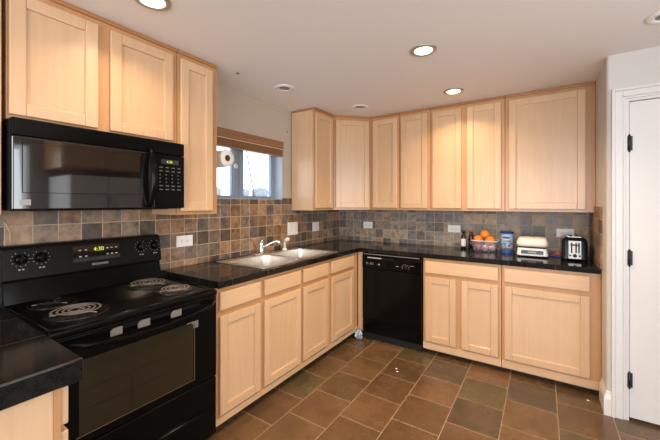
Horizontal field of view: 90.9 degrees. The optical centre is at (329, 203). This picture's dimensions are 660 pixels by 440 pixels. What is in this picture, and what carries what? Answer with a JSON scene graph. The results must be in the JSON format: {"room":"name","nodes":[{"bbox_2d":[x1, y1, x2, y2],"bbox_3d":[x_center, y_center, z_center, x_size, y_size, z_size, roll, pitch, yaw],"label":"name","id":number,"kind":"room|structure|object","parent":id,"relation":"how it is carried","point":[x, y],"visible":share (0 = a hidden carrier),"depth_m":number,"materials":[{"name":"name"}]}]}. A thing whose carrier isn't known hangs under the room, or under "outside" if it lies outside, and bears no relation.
{"room":"kitchen","nodes":[
{"label":"kitchen","id":0,"kind":"room"},
{"bbox_2d":[163,85,334,269],"bbox_3d":[-1.650,0.208,1.633,0.160,2.325,6.440,0,0,33],"label":"wall","id":1,"kind":"structure","parent":0,"point":[236,111],"depth_m":3.01,"materials":[{"name":"beige paint"}]},
{"bbox_2d":[0,0,0,214],"bbox_3d":[-1.657,-0.439,1.171,0.309,1.026,0.616,0,0,33],"label":"upper cabinet","id":2,"kind":"object","parent":1,"relation":"attached to","point":[0,0],"visible":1,"depth_m":1.34,"materials":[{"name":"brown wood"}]},
{"bbox_2d":[4,219,10,243],"bbox_3d":[-1.438,0.127,1.448,0.021,0.111,0.047,0,0,-20],"label":"cord","id":3,"kind":"object","parent":2,"relation":"hanging from","point":[6,224],"visible":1,"depth_m":1.44,"materials":[{"name":"beige plastic"}]},
{"bbox_2d":[1,0,176,142],"bbox_3d":[-1.276,-0.655,1.765,0.321,0.596,0.764,0,0,33],"label":"upper cabinet","id":4,"kind":"object","parent":1,"relation":"attached to","point":[64,63],"visible":0.98,"depth_m":1.59,"materials":[{"name":"brown wood"}]},
{"bbox_2d":[1,116,183,210],"bbox_3d":[-1.217,-0.160,1.728,0.435,0.392,0.764,0,0,33],"label":"microwave","id":5,"kind":"object","parent":1,"relation":"attached to","point":[46,166],"visible":1,"depth_m":1.53,"materials":[{"name":"black plastic"}]},
{"bbox_2d":[0,198,338,269],"bbox_3d":[-0.924,0.204,2.586,0.011,0.505,3.789,0,0,33],"label":"backsplash","id":6,"kind":"structure","parent":1,"relation":"attached to","point":[238,226],"depth_m":2.45,"materials":[{"name":"tile"}]},
{"bbox_2d":[176,235,192,246],"bbox_3d":[-1.057,0.276,2.364,0.008,0.080,0.128,0,0,33],"label":"outlet","id":7,"kind":"object","parent":1,"relation":"attached to","point":[186,240],"visible":1,"depth_m":2.36,"materials":[{"name":"white plastic"}]},
{"bbox_2d":[152,49,216,214],"bbox_3d":[-0.979,-0.439,2.207,0.309,1.026,0.293,0,0,33],"label":"upper cabinet","id":8,"kind":"object","parent":1,"relation":"attached to","point":[196,77],"visible":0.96,"depth_m":2.13,"materials":[{"name":"brown wood"}]},
{"bbox_2d":[217,149,281,199],"bbox_3d":[-0.811,-0.324,2.916,0.160,0.580,0.965,0,0,33],"label":"window","id":9,"kind":"structure","parent":1,"relation":"in","point":[275,163],"depth_m":2.97,"materials":[{"name":"grey"}]},
{"bbox_2d":[217,126,283,196],"bbox_3d":[-0.756,-0.333,2.880,0.081,0.560,0.951,0,0,33],"label":"window blind","id":10,"kind":"object","parent":9,"relation":"attached to","point":[226,138],"visible":0.61,"depth_m":2.88,"materials":[{"name":"brown wood"}]},
{"bbox_2d":[288,222,297,234],"bbox_3d":[-0.388,0.265,3.386,0.009,0.132,0.160,0,0,33],"label":"light switch","id":11,"kind":"object","parent":1,"relation":"attached to","point":[292,226],"visible":1,"depth_m":3.38,"materials":[{"name":"white plastic"}]},
{"bbox_2d":[292,107,333,210],"bbox_3d":[-0.170,-0.439,3.443,0.309,1.026,0.361,0,0,33],"label":"upper cabinet","id":12,"kind":"object","parent":1,"relation":"attached to","point":[312,128],"visible":1,"depth_m":3.31,"materials":[{"name":"brown wood"}]},
{"bbox_2d":[312,222,318,230],"bbox_3d":[-0.163,0.270,3.730,0.009,0.102,0.122,0,0,33],"label":"light switch","id":13,"kind":"object","parent":1,"relation":"attached to","point":[315,225],"visible":1,"depth_m":3.72,"materials":[{"name":"white plastic"}]},
{"bbox_2d":[63,0,659,116],"bbox_3d":[0.279,-1.004,0.371,4.690,0.100,6.440,0,0,33],"label":"ceiling","id":14,"kind":"structure","parent":0,"point":[336,56],"depth_m":1.91,"materials":[{"name":"white paint"}]},
{"bbox_2d":[135,0,170,10],"bbox_3d":[-0.834,-0.947,1.524,0.160,0.014,0.160,0,0,33],"label":"recessed light","id":15,"kind":"object","parent":14,"relation":"in","point":[157,5],"visible":1,"depth_m":1.54,"materials":[{"name":"grey"}]},
{"bbox_2d":[274,84,293,91],"bbox_3d":[-0.377,-0.950,2.689,0.164,0.008,0.164,0,0,33],"label":"recessed light","id":16,"kind":"object","parent":14,"relation":"in","point":[282,87],"visible":1,"depth_m":2.68,"materials":[{"name":"white metal"}]},
{"bbox_2d":[352,104,367,109],"bbox_3d":[0.298,-0.950,3.220,0.164,0.008,0.164,0,0,33],"label":"recessed light","id":17,"kind":"object","parent":14,"relation":"in","point":[357,107],"visible":1,"depth_m":3.21,"materials":[{"name":"white metal"}]},
{"bbox_2d":[410,44,436,56],"bbox_3d":[0.582,-0.947,2.022,0.160,0.014,0.160,0,0,33],"label":"recessed light","id":18,"kind":"object","parent":14,"relation":"in","point":[421,50],"visible":1,"depth_m":2.00,"materials":[{"name":"grey glass"}]},
{"bbox_2d":[444,88,463,94],"bbox_3d":[1.050,-0.947,2.761,0.160,0.014,0.160,0,0,33],"label":"recessed light","id":19,"kind":"object","parent":14,"relation":"in","point":[452,91],"visible":1,"depth_m":2.74,"materials":[{"name":"grey"}]},
{"bbox_2d":[645,11,659,24],"bbox_3d":[1.710,-0.950,1.645,0.164,0.008,0.164,0,0,33],"label":"recessed light","id":20,"kind":"object","parent":14,"relation":"in","point":[653,19],"visible":1,"depth_m":1.68,"materials":[{"name":"white metal"}]},
{"bbox_2d":[207,313,659,439],"bbox_3d":[0.279,1.401,0.371,4.690,0.060,6.440,0,0,33],"label":"floor","id":21,"kind":"structure","parent":0,"point":[354,390],"depth_m":2.19,"materials":[{"name":"tile"}]},
{"bbox_2d":[0,385,67,439],"bbox_3d":[-1.379,0.948,0.959,1.028,0.846,0.667,0,0,33],"label":"base cabinet","id":22,"kind":"object","parent":21,"relation":"on","point":[43,417],"visible":0.66,"depth_m":0.90,"materials":[{"name":"brown wood"}]},
{"bbox_2d":[0,307,82,410],"bbox_3d":[-1.370,0.490,0.938,1.046,0.066,0.742,0,0,33],"label":"countertop","id":23,"kind":"structure","parent":22,"relation":"on","point":[33,364],"depth_m":0.94,"materials":[{"name":"black stone"}]},
{"bbox_2d":[0,234,216,439],"bbox_3d":[-1.083,0.789,1.669,0.705,1.165,0.758,0,0,33],"label":"range","id":24,"kind":"object","parent":21,"relation":"on","point":[145,340],"visible":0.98,"depth_m":1.57,"materials":[{"name":"black metal"}]},
{"bbox_2d":[0,277,216,339],"bbox_3d":[-1.103,0.495,1.682,0.642,0.039,0.750,0,0,33],"label":"cooktop","id":25,"kind":"object","parent":24,"relation":"in","point":[70,314],"depth_m":1.55,"materials":[{"name":"black metal"}]},
{"bbox_2d":[161,276,260,426],"bbox_3d":[-0.817,0.935,2.194,0.612,0.871,0.378,0,0,33],"label":"base cabinet","id":26,"kind":"object","parent":21,"relation":"on","point":[238,306],"visible":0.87,"depth_m":2.02,"materials":[{"name":"brown wood"}]},
{"bbox_2d":[260,260,328,395],"bbox_3d":[-0.483,0.935,2.704,0.612,0.871,0.833,0,0,33],"label":"base cabinet","id":27,"kind":"object","parent":21,"relation":"on","point":[294,302],"visible":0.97,"depth_m":2.47,"materials":[{"name":"brown wood"}]},
{"bbox_2d":[161,239,599,288],"bbox_3d":[0.533,0.478,2.501,2.519,0.042,2.332,0,0,33],"label":"countertop","id":28,"kind":"structure","parent":27,"relation":"on","point":[213,274],"depth_m":2.63,"materials":[{"name":"black stone"}]},
{"bbox_2d":[251,236,280,255],"bbox_3d":[-0.556,0.374,2.833,0.166,0.152,0.206,0,0,33],"label":"faucet","id":29,"kind":"object","parent":28,"relation":"on","point":[262,246],"visible":1,"depth_m":2.85,"materials":[{"name":"silver metal"}]},
{"bbox_2d":[217,247,337,269],"bbox_3d":[-0.403,0.536,2.768,0.508,0.171,0.965,0,0,33],"label":"sink","id":30,"kind":"object","parent":28,"relation":"in","point":[280,257],"visible":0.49,"depth_m":2.78,"materials":[{"name":"silver metal"}]},
{"bbox_2d":[282,237,288,249],"bbox_3d":[-0.425,0.391,3.121,0.068,0.120,0.048,0,0,-3],"label":"sprayer","id":31,"kind":"object","parent":30,"relation":"on","point":[286,238],"visible":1,"depth_m":3.11,"materials":[{"name":"white"}]},
{"bbox_2d":[461,230,465,248],"bbox_3d":[1.339,0.364,3.257,0.050,0.185,0.050,0,0,33],"label":"bottle","id":32,"kind":"object","parent":28,"relation":"on","point":[463,237],"visible":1,"depth_m":3.24,"materials":[{"name":"brown glass"}]},
{"bbox_2d":[468,229,473,248],"bbox_3d":[1.411,0.359,3.246,0.054,0.195,0.054,0,0,33],"label":"bottle","id":33,"kind":"object","parent":28,"relation":"on","point":[470,236],"visible":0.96,"depth_m":3.23,"materials":[{"name":"brown glass"}]},
{"bbox_2d":[471,239,499,251],"bbox_3d":[1.492,0.405,3.120,0.238,0.105,0.202,0,0,33],"label":"plastic tub","id":34,"kind":"object","parent":28,"relation":"on","point":[472,240],"visible":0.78,"depth_m":3.06,"materials":[{"name":"white"}]},
{"bbox_2d":[474,243,480,249],"bbox_3d":[1.419,0.417,3.118,0.062,0.064,0.061,0,0,33],"label":"onion","id":35,"kind":"object","parent":34,"relation":"in","point":[477,246],"visible":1,"depth_m":3.10,"materials":[{"name":"pink food"}]},
{"bbox_2d":[473,235,482,243],"bbox_3d":[1.427,0.348,3.127,0.087,0.085,0.087,0,0,33],"label":"orange","id":36,"kind":"object","parent":35,"relation":"on","point":[477,237],"visible":0.94,"depth_m":3.10,"materials":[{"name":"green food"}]},
{"bbox_2d":[480,230,489,238],"bbox_3d":[1.498,0.302,3.140,0.087,0.085,0.087,0,0,33],"label":"orange","id":37,"kind":"object","parent":34,"relation":"in","point":[484,233],"visible":0.84,"depth_m":3.11,"materials":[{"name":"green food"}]},
{"bbox_2d":[482,244,488,249],"bbox_3d":[1.473,0.417,3.080,0.062,0.064,0.061,0,0,33],"label":"onion","id":38,"kind":"object","parent":34,"relation":"in","point":[484,247],"visible":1,"depth_m":3.06,"materials":[{"name":"pink food"}]},
{"bbox_2d":[489,244,494,250],"bbox_3d":[1.524,0.417,3.056,0.062,0.064,0.061,0,0,33],"label":"onion","id":39,"kind":"object","parent":34,"relation":"in","point":[491,247],"visible":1,"depth_m":3.04,"materials":[{"name":"pink food"}]},
{"bbox_2d":[485,236,494,244],"bbox_3d":[1.513,0.350,3.068,0.087,0.085,0.087,0,0,33],"label":"orange","id":40,"kind":"object","parent":39,"relation":"on","point":[488,238],"visible":0.94,"depth_m":3.04,"materials":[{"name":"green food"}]},
{"bbox_2d":[500,231,513,252],"bbox_3d":[1.662,0.361,3.045,0.114,0.190,0.112,0,0,33],"label":"canister","id":41,"kind":"object","parent":28,"relation":"on","point":[507,244],"visible":1,"depth_m":3.00,"materials":[{"name":"blue plastic"}]},
{"bbox_2d":[501,243,513,249],"bbox_3d":[1.646,0.402,3.008,0.105,0.071,0.032,0,0,22],"label":"picture","id":42,"kind":"object","parent":41,"relation":"on","point":[504,246],"depth_m":3.00},
{"bbox_2d":[517,236,547,257],"bbox_3d":[1.760,0.372,2.823,0.230,0.168,0.230,0,0,33],"label":"grill","id":43,"kind":"object","parent":28,"relation":"on","point":[527,245],"visible":1,"depth_m":2.74,"materials":[{"name":"white plastic"}]},
{"bbox_2d":[560,235,587,261],"bbox_3d":[1.989,0.362,2.650,0.172,0.189,0.280,0,0,33],"label":"toaster","id":44,"kind":"object","parent":28,"relation":"on","point":[573,247],"visible":1,"depth_m":2.55,"materials":[{"name":"black"}]},
{"bbox_2d":[328,252,363,348],"bbox_3d":[-0.079,0.935,3.280,0.658,0.871,0.567,0,0,33],"label":"base cabinet","id":45,"kind":"object","parent":21,"relation":"on","point":[342,276],"depth_m":3.12,"materials":[{"name":"brown wood"}]},
{"bbox_2d":[355,329,361,339],"bbox_3d":[0.287,1.320,3.270,0.088,0.102,0.067,0,0,33],"label":"foil","id":46,"kind":"object","parent":21,"relation":"on","point":[358,334],"visible":1,"depth_m":3.25,"materials":[{"name":"silver metal"}]},
{"bbox_2d":[362,252,422,350],"bbox_3d":[0.740,0.937,3.368,0.604,0.868,0.620,0,0,33],"label":"dishwasher","id":47,"kind":"object","parent":21,"relation":"on","point":[392,284],"visible":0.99,"depth_m":3.11,"materials":[{"name":"black plastic"}]},
{"bbox_2d":[423,258,501,367],"bbox_3d":[1.281,0.935,3.049,0.637,0.871,0.612,0,0,33],"label":"base cabinet","id":48,"kind":"object","parent":21,"relation":"on","point":[462,301],"visible":0.98,"depth_m":2.77,"materials":[{"name":"brown wood"}]},
{"bbox_2d":[502,265,600,391],"bbox_3d":[1.812,0.935,2.702,0.622,0.871,0.612,0,0,33],"label":"base cabinet","id":49,"kind":"object","parent":21,"relation":"on","point":[551,319],"visible":0.9,"depth_m":2.44,"materials":[{"name":"brown wood"}]},
{"bbox_2d":[350,239,590,312],"bbox_3d":[2.059,0.208,2.982,4.570,2.325,0.120,0,0,33],"label":"wall","id":50,"kind":"structure","parent":0,"point":[350,239],"depth_m":4.04,"materials":[{"name":"beige paint"}]},
{"bbox_2d":[334,115,369,209],"bbox_3d":[0.202,-0.439,3.764,0.580,1.026,0.580,0,0,33],"label":"upper cabinet","id":51,"kind":"object","parent":50,"relation":"attached to","point":[351,133],"visible":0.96,"depth_m":3.55,"materials":[{"name":"brown wood"}]},
{"bbox_2d":[363,222,372,227],"bbox_3d":[0.461,0.265,3.938,0.124,0.080,0.008,0,0,33],"label":"outlet","id":52,"kind":"object","parent":50,"relation":"attached to","point":[365,224],"visible":1,"depth_m":3.94,"materials":[{"name":"white plastic"}]},
{"bbox_2d":[370,113,399,209],"bbox_3d":[0.663,-0.439,3.624,0.340,1.026,0.309,0,0,33],"label":"upper cabinet","id":53,"kind":"object","parent":50,"relation":"attached to","point":[384,129],"visible":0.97,"depth_m":3.50,"materials":[{"name":"brown wood"}]},
{"bbox_2d":[400,108,429,209],"bbox_3d":[0.941,-0.439,3.442,0.316,1.026,0.309,0,0,33],"label":"upper cabinet","id":54,"kind":"object","parent":50,"relation":"attached to","point":[414,124],"visible":0.94,"depth_m":3.32,"materials":[{"name":"brown wood"}]},
{"bbox_2d":[448,225,460,232],"bbox_3d":[1.296,0.268,3.391,0.126,0.074,0.008,0,0,33],"label":"outlet","id":55,"kind":"object","parent":50,"relation":"attached to","point":[451,228],"visible":1,"depth_m":3.39,"materials":[{"name":"white plastic"}]},
{"bbox_2d":[339,210,588,255],"bbox_3d":[1.171,0.246,3.485,2.533,0.420,0.011,0,0,33],"label":"backsplash","id":56,"kind":"structure","parent":50,"relation":"attached to","point":[424,227],"depth_m":3.42,"materials":[{"name":"tile"}]},
{"bbox_2d":[430,96,504,210],"bbox_3d":[1.351,-0.439,3.174,0.656,1.026,0.309,0,0,33],"label":"upper cabinet","id":57,"kind":"object","parent":50,"relation":"attached to","point":[467,139],"visible":0.99,"depth_m":3.03,"materials":[{"name":"brown wood"}]},
{"bbox_2d":[505,81,595,212],"bbox_3d":[1.889,-0.439,2.822,0.623,1.026,0.309,0,0,33],"label":"upper cabinet","id":58,"kind":"object","parent":50,"relation":"attached to","point":[550,133],"visible":0.98,"depth_m":2.69,"materials":[{"name":"brown wood"}]},
{"bbox_2d":[556,229,573,236],"bbox_3d":[2.084,0.267,2.876,0.128,0.076,0.008,0,0,33],"label":"outlet","id":59,"kind":"object","parent":50,"relation":"attached to","point":[559,232],"visible":0.77,"depth_m":2.88,"materials":[{"name":"white plastic"}]},
{"bbox_2d":[594,53,624,390],"bbox_3d":[2.057,0.208,2.426,0.088,2.325,0.814,0,0,33],"label":"wall","id":60,"kind":"structure","parent":0,"point":[611,75],"depth_m":2.12,"materials":[{"name":"grey paint"}]},
{"bbox_2d":[589,206,602,268],"bbox_3d":[2.062,0.241,2.523,0.011,0.430,0.645,0,0,33],"label":"backsplash","id":61,"kind":"structure","parent":60,"relation":"attached to","point":[596,218],"depth_m":2.42,"materials":[{"name":"stone"}]},
{"bbox_2d":[599,377,611,416],"bbox_3d":[1.853,1.293,2.178,0.050,0.155,0.208,0,0,33],"label":"baseboard","id":62,"kind":"structure","parent":60,"relation":"attached to","point":[605,398],"depth_m":2.10,"materials":[{"name":"white paint"}]},
{"bbox_2d":[625,46,659,97],"bbox_3d":[2.662,0.208,1.609,1.818,2.325,0.110,0,0,33],"label":"wall","id":63,"kind":"structure","parent":0,"point":[642,67],"depth_m":2.02,"materials":[{"name":"grey paint"}]},
{"bbox_2d":[611,82,659,424],"bbox_3d":[2.217,0.321,1.857,0.932,2.099,0.180,0,0,33],"label":"door","id":64,"kind":"structure","parent":63,"relation":"in","point":[635,122],"depth_m":2.04,"materials":[{"name":"white paint"}]},
{"bbox_3d":[-0.884,-0.329,2.401,0.242,0.050,0.131,0,0,33],"label":"paper towel holder","id":65,"kind":"object","parent":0,"visible":0},
{"bbox_2d":[217,150,233,167],"bbox_3d":[-0.843,-0.329,2.438,0.226,0.124,0.124,0,0,33],"label":"paper towel roll","id":66,"kind":"object","parent":65,"relation":"on","point":[222,154],"visible":0.49,"depth_m":2.37,"materials":[{"name":"white paper"}]},
{"bbox_3d":[-12.688,1.646,12.562,29.400,0.050,44.000,0,0,33],"label":"ground","id":67,"kind":"structure","parent":0,"visible":0},
{"bbox_3d":[-6.185,0.546,27.428,12.000,2.150,40.000,0,0,33],"label":"snow bank","id":68,"kind":"object","parent":67,"relation":"on","visible":0},
{"bbox_2d":[243,188,249,195],"bbox_3d":[-6.245,-0.725,22.926,1.170,0.714,1.185,0,0,33],"label":"bush","id":69,"kind":"object","parent":68,"relation":"on","point":[246,192],"visible":0.27,"depth_m":22.67,"materials":[{"name":"white plant"}]},
{"bbox_2d":[251,187,268,195],"bbox_3d":[-5.431,-0.786,25.262,1.365,0.888,1.382,0,0,33],"label":"bush","id":70,"kind":"object","parent":68,"relation":"on","point":[259,191],"visible":0.72,"depth_m":24.83,"materials":[{"name":"white plant"}]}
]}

